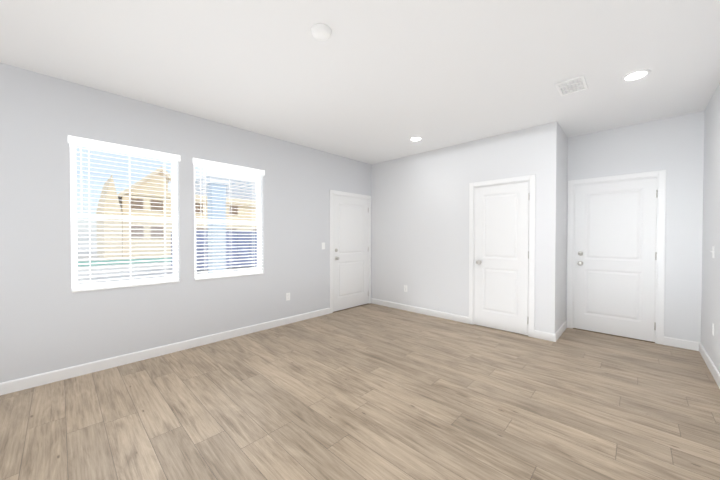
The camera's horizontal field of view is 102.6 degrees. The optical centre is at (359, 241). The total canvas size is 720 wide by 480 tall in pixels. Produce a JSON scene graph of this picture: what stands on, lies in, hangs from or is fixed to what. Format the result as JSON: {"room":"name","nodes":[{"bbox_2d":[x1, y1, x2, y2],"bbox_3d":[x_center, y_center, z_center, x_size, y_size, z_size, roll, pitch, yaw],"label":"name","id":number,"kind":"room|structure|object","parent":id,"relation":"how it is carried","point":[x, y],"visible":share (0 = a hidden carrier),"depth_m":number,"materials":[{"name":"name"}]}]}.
{"room":"empty living room","nodes":[
{"label":"empty living room","id":0,"kind":"room"},
{"bbox_2d":[0,63,370,382],"bbox_3d":[-1.974,-0.109,3.521,0.150,2.750,8.100,1,1,44],"label":"wall","id":1,"kind":"structure","parent":0,"point":[50,321],"depth_m":2.98,"materials":[{"name":"white paint"}]},
{"bbox_2d":[68,135,179,292],"bbox_3d":[-2.423,-0.253,3.035,0.168,1.451,0.904,1,1,44],"label":"window blind","id":2,"kind":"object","parent":1,"relation":"in","point":[74,142],"depth_m":2.97,"materials":[{"name":"white plastic"}]},
{"bbox_2d":[0,308,329,394],"bbox_3d":[-2.565,1.216,2.804,0.014,0.100,5.922,1,1,44],"label":"baseboard","id":3,"kind":"structure","parent":1,"relation":"attached to","point":[15,385],"depth_m":3.03,"materials":[{"name":"white wood"}]},
{"bbox_2d":[193,158,264,280],"bbox_3d":[-1.707,-0.263,3.782,0.168,1.451,0.904,1,1,44],"label":"window blind","id":4,"kind":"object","parent":1,"relation":"in","point":[258,173],"depth_m":3.76,"materials":[{"name":"white plastic"}]},
{"bbox_2d":[330,190,370,312],"bbox_3d":[-0.210,0.173,5.365,0.182,2.116,1.056,1,1,44],"label":"door frame","id":5,"kind":"structure","parent":1,"relation":"attached to","point":[345,194],"depth_m":5.17,"materials":[{"name":"white wood"}]},
{"bbox_2d":[333,195,368,311],"bbox_3d":[-0.141,0.209,5.306,0.101,2.030,0.909,1,1,44],"label":"door","id":6,"kind":"structure","parent":1,"relation":"in","point":[350,252],"depth_m":5.29,"materials":[{"name":"white wood"}]},
{"bbox_2d":[0,303,719,479],"bbox_3d":[-0.357,1.337,1.990,4.630,0.120,8.100,1,1,44],"label":"floor","id":7,"kind":"structure","parent":0,"point":[371,391],"depth_m":2.17,"materials":[{"name":"brown wood"}]},
{"bbox_2d":[0,0,719,163],"bbox_3d":[-0.357,-1.522,1.951,4.630,0.120,8.100,1,1,44],"label":"ceiling","id":8,"kind":"structure","parent":0,"point":[372,81],"depth_m":2.36,"materials":[{"name":"white paint"}]},
{"bbox_2d":[311,23,330,40],"bbox_3d":[-0.270,-1.444,2.007,0.142,0.039,0.142,1,1,44],"label":"smoke detector","id":9,"kind":"object","parent":8,"relation":"attached to","point":[320,32],"visible":1,"depth_m":1.97,"materials":[{"name":"white plastic"}]},
{"bbox_2d":[409,137,422,140],"bbox_3d":[0.815,-1.490,4.208,0.192,0.006,0.192,1,1,44],"label":"recessed light","id":10,"kind":"object","parent":8,"relation":"in","point":[415,138],"visible":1,"depth_m":4.18,"materials":[{"name":"white plastic"}]},
{"bbox_2d":[555,75,587,95],"bbox_3d":[2.006,-1.468,2.734,0.215,0.015,0.305,1,1,44],"label":"ceiling vent","id":11,"kind":"object","parent":8,"relation":"in","point":[559,86],"visible":0.96,"depth_m":2.72,"materials":[{"name":"white plastic"}]},
{"bbox_2d":[621,69,650,81],"bbox_3d":[2.448,-1.468,2.559,0.192,0.006,0.192,1,1,44],"label":"recessed light","id":12,"kind":"object","parent":8,"relation":"in","point":[635,75],"visible":1,"depth_m":2.55,"materials":[{"name":"white plastic"}]},
{"bbox_2d":[371,121,558,333],"bbox_3d":[1.371,-0.124,4.691,3.060,2.750,0.120,1,1,44],"label":"wall","id":13,"kind":"structure","parent":0,"point":[420,225],"depth_m":4.58,"materials":[{"name":"white paint"}]},
{"bbox_2d":[371,298,468,323],"bbox_3d":[0.932,1.186,5.037,1.972,0.100,0.014,1,1,44],"label":"baseboard","id":14,"kind":"structure","parent":13,"relation":"attached to","point":[449,316],"depth_m":4.89,"materials":[{"name":"white wood"}]},
{"bbox_2d":[474,181,528,334],"bbox_3d":[1.954,0.227,4.032,0.719,2.030,0.101,1,1,44],"label":"closet door","id":15,"kind":"structure","parent":13,"relation":"in","point":[501,257],"depth_m":4.02,"materials":[{"name":"white wood"}]},
{"bbox_2d":[469,175,535,336],"bbox_3d":[2.003,0.191,4.089,0.866,2.116,0.152,1,1,44],"label":"door frame","id":16,"kind":"structure","parent":13,"relation":"attached to","point":[531,179],"depth_m":3.82,"materials":[{"name":"white wood"}]},
{"bbox_2d":[559,125,567,327],"bbox_3d":[2.709,-0.115,3.962,0.120,2.750,0.680,1,1,44],"label":"wall","id":17,"kind":"structure","parent":0,"point":[563,139],"depth_m":3.93,"materials":[{"name":"white paint"}]},
{"bbox_2d":[552,320,566,341],"bbox_3d":[2.711,1.202,3.885,0.014,0.100,0.814,1,1,44],"label":"baseboard","id":18,"kind":"structure","parent":17,"relation":"attached to","point":[555,337],"depth_m":3.76,"materials":[{"name":"white wood"}]},
{"bbox_2d":[566,111,703,341],"bbox_3d":[2.393,-0.126,4.840,4.330,2.750,0.150,1,1,44],"label":"wall","id":19,"kind":"structure","parent":0,"point":[673,147],"depth_m":3.44,"materials":[{"name":"white paint"}]},
{"bbox_2d":[574,177,657,341],"bbox_3d":[3.337,0.230,3.814,0.819,2.030,0.101,1,1,44],"label":"entry door","id":20,"kind":"structure","parent":19,"relation":"in","point":[615,255],"depth_m":3.80,"materials":[{"name":"white wood"}]},
{"bbox_2d":[567,170,665,344],"bbox_3d":[3.397,0.194,3.882,0.966,2.116,0.182,1,1,44],"label":"door frame","id":21,"kind":"structure","parent":19,"relation":"attached to","point":[660,175],"depth_m":3.56,"materials":[{"name":"white wood"}]},
{"bbox_2d":[701,83,719,372],"bbox_3d":[1.260,-0.072,0.420,0.150,2.740,8.100,1,1,44],"label":"wall","id":22,"kind":"structure","parent":0,"point":[710,309],"depth_m":2.89,"materials":[{"name":"white paint"}]},
{"bbox_2d":[696,342,719,388],"bbox_3d":[1.200,1.248,0.495,0.014,0.100,7.800,1,1,44],"label":"baseboard","id":23,"kind":"structure","parent":22,"relation":"attached to","point":[715,373],"depth_m":2.85,"materials":[{"name":"white wood"}]},
{"label":"outside","id":24,"kind":"structure","parent":0,"visible":0},
{"bbox_2d":[77,242,251,283],"bbox_3d":[-57.584,1.126,61.152,159.830,0.200,240.000,1,1,44],"label":"ground","id":25,"kind":"structure","parent":24,"point":[100,269],"depth_m":16.62,"materials":[{"name":"white"}]},
{"bbox_2d":[96,175,121,259],"bbox_3d":[-22.756,-1.999,26.074,6.600,7.000,1.130,1,1,44],"label":"building","id":26,"kind":"structure","parent":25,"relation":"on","point":[105,200],"depth_m":23.89,"materials":[{"name":"beige"}]},
{"bbox_2d":[78,258,170,265],"bbox_3d":[-17.541,1.448,18.952,0.050,0.300,12.500,1,1,44],"label":"fence","id":27,"kind":"object","parent":25,"relation":"on","point":[122,260],"depth_m":20.06,"materials":[{"name":"teal"}]},
{"bbox_2d":[118,166,256,258],"bbox_3d":[-19.269,-2.767,32.952,10.700,8.350,14.200,1,1,44],"label":"house","id":28,"kind":"structure","parent":25,"relation":"on","point":[134,190],"depth_m":26.37,"materials":[{"name":"beige"}]},
{"bbox_2d":[168,166,255,272],"bbox_3d":[-4.630,-0.298,11.260,4.300,4.000,3.900,1,1,44],"label":"building","id":29,"kind":"structure","parent":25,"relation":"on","point":[243,191],"depth_m":8.83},
{"bbox_2d":[171,231,256,270],"bbox_3d":[-8.192,0.539,16.661,2.700,2.180,4.050,1,1,44],"label":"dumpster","id":30,"kind":"object","parent":25,"relation":"on","point":[201,242],"depth_m":16.06,"materials":[{"name":"blue"}]}
]}

